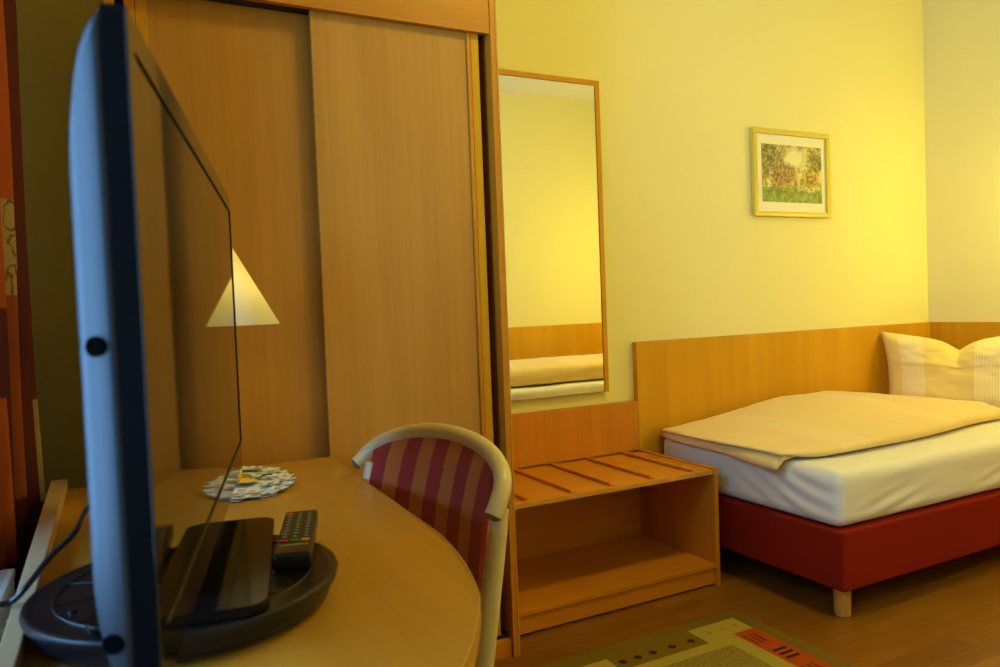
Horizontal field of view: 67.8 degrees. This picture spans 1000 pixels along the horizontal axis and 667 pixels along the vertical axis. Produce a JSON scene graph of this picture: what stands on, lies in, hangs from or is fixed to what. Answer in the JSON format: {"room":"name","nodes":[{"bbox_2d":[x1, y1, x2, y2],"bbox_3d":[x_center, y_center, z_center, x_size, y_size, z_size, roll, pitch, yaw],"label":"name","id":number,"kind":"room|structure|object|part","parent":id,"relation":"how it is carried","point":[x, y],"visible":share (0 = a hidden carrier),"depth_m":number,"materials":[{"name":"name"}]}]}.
{"room":"hotel room","nodes":[
{"label":"hotel room","id":0,"kind":"room"},
{"bbox_2d":[16,0,927,496],"bbox_3d":[0.430,-0.512,3.422,4.958,3.050,0.200,-3,2,-27],"label":"wall","id":1,"kind":"structure","parent":0,"point":[684,84],"depth_m":3.58,"materials":[{"name":"beige paint"}]},
{"bbox_2d":[498,68,608,400],"bbox_3d":[0.187,-0.410,3.167,0.604,1.370,0.028,-3,2,-27],"label":"wall mirror","id":2,"kind":"object","parent":1,"relation":"attached to","point":[550,124],"visible":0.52,"depth_m":3.18,"materials":[{"name":"brown mirror"}]},
{"bbox_3d":[0.161,-1.083,3.143,0.604,0.023,0.028,-3,2,-27],"label":"frame","id":3,"kind":"part","parent":2,"relation":"part of","materials":[{"name":"brown wood"}]},
{"bbox_3d":[0.445,-0.413,3.299,0.023,1.346,0.028,-3,2,-27],"label":"frame","id":4,"kind":"part","parent":2,"relation":"part of","materials":[{"name":"brown wood"}]},
{"bbox_2d":[632,322,930,533],"bbox_3d":[1.590,0.459,3.897,2.157,0.949,0.031,-3,2,-27],"label":"headboard panel","id":5,"kind":"object","parent":1,"relation":"attached to","point":[677,382],"visible":0.47,"depth_m":3.69,"materials":[{"name":"brown wood"}]},
{"bbox_2d":[750,127,830,217],"bbox_3d":[1.504,-0.821,3.835,0.550,0.441,0.025,-3,2,-27],"label":"framed picture","id":6,"kind":"object","parent":1,"relation":"attached to","point":[790,170],"visible":1,"depth_m":3.83,"materials":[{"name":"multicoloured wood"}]},
{"bbox_2d":[761,143,821,203],"bbox_3d":[1.509,-0.822,3.838,0.430,0.291,0.002,-3,2,-27],"label":"print","id":7,"kind":"object","parent":6,"relation":"attached to","point":[791,173],"depth_m":3.83},
{"bbox_2d":[494,545,999,666],"bbox_3d":[1.249,1.084,1.989,4.958,0.100,3.540,-3,2,-27],"label":"floor","id":8,"kind":"structure","parent":0,"point":[945,614],"depth_m":2.68,"materials":[{"name":"brown wood"}]},
{"bbox_2d":[0,456,480,666],"bbox_3d":[-0.438,0.738,1.321,0.688,0.768,1.536,-3,2,-27],"label":"desk","id":9,"kind":"object","parent":8,"relation":"on","point":[400,594],"visible":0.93,"depth_m":1.13,"materials":[{"name":"brown wood"}]},
{"bbox_3d":[-0.733,0.384,1.159,0.035,0.027,1.520,-3,2,-28],"label":"edge rail","id":10,"kind":"part","parent":9,"relation":"part of","materials":[{"name":"brown wood"}]},
{"bbox_2d":[0,504,88,607],"bbox_3d":[-0.629,0.533,1.135,0.097,0.604,0.323,-1,2,29],"label":"power cable","id":11,"kind":"object","parent":9,"relation":"hanging from","point":[58,548],"visible":0.7,"depth_m":1.05,"materials":[{"name":"black plastic"}]},
{"bbox_2d":[19,534,337,666],"bbox_3d":[-0.440,0.366,1.058,0.411,0.046,0.411,-3,2,-27],"label":"turntable","id":12,"kind":"object","parent":9,"relation":"on","point":[54,617],"visible":0.34,"depth_m":0.94,"materials":[{"name":"black plastic"}]},
{"bbox_2d":[69,3,274,666],"bbox_3d":[-0.453,0.035,1.079,0.205,0.617,1.005,-3,2,-16],"label":"television","id":13,"kind":"object","parent":12,"relation":"on","point":[151,217],"visible":1,"depth_m":0.64,"materials":[{"name":"black plastic"}]},
{"bbox_3d":[-0.434,0.008,1.085,0.216,0.566,0.986,-3,2,-27],"label":"frame","id":14,"kind":"part","parent":13,"relation":"part of","materials":[{"name":"black plastic"}]},
{"bbox_3d":[-0.439,0.337,1.083,0.205,0.012,0.415,-3,2,-16],"label":"stand plate","id":15,"kind":"part","parent":13,"relation":"part of","materials":[{"name":"black plastic"}]},
{"bbox_3d":[-0.426,-0.003,1.099,0.194,0.486,0.951,-3,2,-27],"label":"screen trim","id":16,"kind":"part","parent":13,"relation":"part of","materials":[{"name":"black plastic"}]},
{"bbox_2d":[272,510,317,570],"bbox_3d":[-0.321,0.321,1.177,0.054,0.026,0.239,-3,2,-11],"label":"remote control","id":17,"kind":"object","parent":12,"relation":"on","point":[294,548],"visible":1,"depth_m":1.12,"materials":[{"name":"black plastic"}]},
{"bbox_2d":[230,465,297,501],"bbox_3d":[-0.649,0.363,1.845,0.280,0.014,0.418,-3,2,-27],"label":"doily","id":18,"kind":"object","parent":9,"relation":"on","point":[265,481],"visible":0.48,"depth_m":1.80,"materials":[{"name":"white fabric"}]},
{"bbox_2d":[232,248,279,480],"bbox_3d":[-0.656,0.069,1.833,0.227,0.582,0.227,-3,2,-27],"label":"table lamp","id":19,"kind":"object","parent":18,"relation":"on","point":[251,308],"visible":0.28,"depth_m":1.79,"materials":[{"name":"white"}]},
{"bbox_3d":[-0.663,-0.120,1.826,0.227,0.202,0.227,-3,2,-27],"label":"lamp shade","id":20,"kind":"part","parent":19,"relation":"part of","materials":[{"name":"white fabric"}]},
{"bbox_2d":[103,0,520,660],"bbox_3d":[-0.615,-0.134,2.427,1.119,2.445,0.609,-3,2,-27],"label":"wardrobe","id":21,"kind":"object","parent":8,"relation":"on","point":[354,146],"visible":0.63,"depth_m":2.21,"materials":[{"name":"brown wood"}]},
{"bbox_3d":[-1.101,-0.094,2.180,0.026,2.420,0.608,-3,2,-27],"label":"panel","id":22,"kind":"part","parent":21,"relation":"part of","materials":[{"name":"brown wood"}]},
{"bbox_3d":[-0.748,-0.146,2.690,1.068,2.340,0.016,-3,2,-27],"label":"panel","id":23,"kind":"part","parent":21,"relation":"part of","materials":[{"name":"brown wood"}]},
{"bbox_3d":[-0.948,0.067,2.003,0.026,1.954,0.028,-3,2,-27],"label":"door handle","id":24,"kind":"part","parent":21,"relation":"part of","materials":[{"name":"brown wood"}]},
{"bbox_3d":[-0.690,0.053,2.137,0.496,1.954,0.018,-3,2,-27],"label":"door","id":25,"kind":"part","parent":21,"relation":"part of","materials":[{"name":"brown wood"}]},
{"bbox_3d":[-0.296,0.032,2.293,0.490,1.954,0.018,-3,2,-27],"label":"door","id":26,"kind":"part","parent":21,"relation":"part of","materials":[{"name":"brown wood"}]},
{"bbox_3d":[-0.070,0.020,2.405,0.014,1.954,0.028,-3,2,-27],"label":"door handle","id":27,"kind":"part","parent":21,"relation":"part of","materials":[{"name":"brown wood"}]},
{"bbox_3d":[-0.130,-0.149,2.675,0.018,2.420,0.608,-3,2,-27],"label":"panel","id":28,"kind":"part","parent":21,"relation":"part of","materials":[{"name":"brown wood"}]},
{"bbox_2d":[351,423,511,666],"bbox_3d":[-0.331,0.668,1.547,0.634,0.884,0.588,-4,3,-40],"label":"chair","id":29,"kind":"object","parent":8,"relation":"on","point":[453,479],"visible":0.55,"depth_m":1.62,"materials":[{"name":"red fabric"}]},
{"bbox_3d":[-0.364,0.330,1.882,0.022,0.026,0.033,-3,2,-27],"label":"rail","id":30,"kind":"part","parent":29,"relation":"part of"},
{"bbox_3d":[-0.355,0.711,1.843,0.158,0.779,0.042,-4,3,-40],"label":"leg","id":31,"kind":"part","parent":29,"relation":"part of","materials":[{"name":"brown wood"}]},
{"bbox_3d":[-0.160,0.425,1.694,0.131,0.374,0.464,-4,3,-40],"label":"backrest","id":32,"kind":"part","parent":29,"relation":"part of","materials":[{"name":"fabric"}]},
{"bbox_3d":[-0.150,0.288,1.697,0.125,0.150,0.588,-4,3,-39],"label":"rail","id":33,"kind":"part","parent":29,"relation":"part of","materials":[{"name":"brown wood"}]},
{"bbox_3d":[-0.031,0.724,1.447,0.154,0.756,0.042,-4,3,-40],"label":"leg","id":34,"kind":"part","parent":29,"relation":"part of","materials":[{"name":"brown wood"}]},
{"bbox_3d":[-0.013,0.358,1.456,0.030,0.021,0.035,-3,2,-27],"label":"rail","id":35,"kind":"part","parent":29,"relation":"part of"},
{"bbox_2d":[511,400,720,634],"bbox_3d":[0.328,0.683,2.985,0.976,0.702,0.502,-3,2,-27],"label":"luggage rack","id":36,"kind":"object","parent":8,"relation":"on","point":[583,552],"visible":0.68,"depth_m":3.11,"materials":[{"name":"brown wood"}]},
{"bbox_3d":[0.201,0.442,3.185,0.957,0.226,0.024,-3,2,-27],"label":"panel","id":37,"kind":"part","parent":36,"relation":"part of","materials":[{"name":"brown wood"}]},
{"bbox_3d":[0.328,0.573,2.972,0.935,0.018,0.474,-3,2,-27],"label":"panel","id":38,"kind":"part","parent":36,"relation":"part of","materials":[{"name":"brown wood"}]},
{"bbox_2d":[517,534,715,617],"bbox_3d":[0.343,0.952,2.985,0.935,0.016,0.476,-3,2,-27],"label":"shelf","id":39,"kind":"object","parent":36,"relation":"attached to","point":[566,577],"depth_m":2.96,"materials":[{"name":"brown wood"}]},
{"bbox_3d":[0.763,0.772,3.194,0.020,0.476,0.476,-3,2,-27],"label":"panel","id":40,"kind":"part","parent":36,"relation":"part of","materials":[{"name":"brown wood"}]},
{"bbox_2d":[538,609,854,666],"bbox_3d":[0.691,1.065,1.601,1.335,0.009,1.875,-3,2,-27],"label":"rug","id":41,"kind":"object","parent":8,"relation":"on","point":[732,638],"visible":1,"depth_m":2.43,"materials":[{"name":"fabric"}]},
{"bbox_2d":[718,488,999,616],"bbox_3d":[1.866,0.795,3.468,2.014,0.326,0.978,-3,2,-27],"label":"bed base","id":42,"kind":"object","parent":8,"relation":"on","point":[844,559],"visible":0.32,"depth_m":2.77,"materials":[{"name":"red fabric"}]},
{"bbox_2d":[664,419,999,526],"bbox_3d":[1.849,0.527,3.458,1.998,0.209,0.964,-3,2,-27],"label":"mattress","id":43,"kind":"object","parent":42,"relation":"on","point":[847,488],"visible":0.52,"depth_m":2.82,"materials":[{"name":"white fabric"}]},
{"bbox_2d":[661,391,999,469],"bbox_3d":[1.680,0.379,3.457,1.861,0.155,0.787,-3,2,-27],"label":"duvet","id":44,"kind":"object","parent":43,"relation":"on","point":[771,432],"visible":1,"depth_m":3.21,"materials":[{"name":"beige fabric"}]},
{"bbox_2d":[881,331,999,407],"bbox_3d":[2.435,0.184,3.864,0.829,0.406,0.213,-1,3,38],"label":"pillow","id":45,"kind":"object","parent":44,"relation":"on","point":[917,366],"visible":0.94,"depth_m":3.87,"materials":[{"name":"beige fabric"}]},
{"bbox_3d":[1.232,0.955,2.677,0.062,0.112,0.062,-3,2,-27],"label":"leg","id":46,"kind":"part","parent":42,"relation":"part of","materials":[{"name":"brown wood"}]},
{"bbox_2d":[923,0,999,321],"bbox_3d":[3.306,-0.608,3.012,0.200,3.050,3.140,-3,2,-27],"label":"wall","id":47,"kind":"structure","parent":0,"point":[961,38],"depth_m":4.16,"materials":[{"name":"beige paint"}]},
{"bbox_2d":[931,322,999,349],"bbox_3d":[3.240,0.427,2.998,0.032,0.949,3.066,-3,2,-27],"label":"headboard panel","id":48,"kind":"object","parent":47,"relation":"attached to","point":[958,335],"visible":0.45,"depth_m":4.18,"materials":[{"name":"brown wood"}]},
{"bbox_3d":[-0.929,-0.370,0.856,0.200,3.050,3.140,-3,2,-27],"label":"wall","id":49,"kind":"structure","parent":0,"visible":0},
{"bbox_2d":[0,568,14,643],"bbox_3d":[-0.551,0.801,0.602,0.124,0.699,1.733,-3,2,-27],"label":"radiator","id":50,"kind":"object","parent":49,"relation":"attached to","point":[7,587],"visible":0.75,"depth_m":1.30,"materials":[{"name":"white metal"}]},
{"bbox_2d":[0,568,14,609],"bbox_3d":[-0.558,0.458,0.594,0.104,0.014,1.733,-3,2,-27],"label":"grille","id":51,"kind":"object","parent":50,"relation":"attached to","point":[7,575],"depth_m":1.32,"materials":[{"name":"white metal"}]},
{"bbox_3d":[-0.735,-1.414,0.725,0.126,0.039,2.580,-3,2,-27],"label":"curtain rod","id":52,"kind":"object","parent":49,"relation":"attached to","visible":0},
{"bbox_2d":[0,0,45,594],"bbox_3d":[-1.094,-0.149,1.600,0.073,2.530,0.498,-3,2,-21],"label":"curtain","id":53,"kind":"object","parent":52,"relation":"hanging from","point":[22,487],"visible":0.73,"depth_m":1.73,"materials":[{"name":"red fabric"}]}
]}

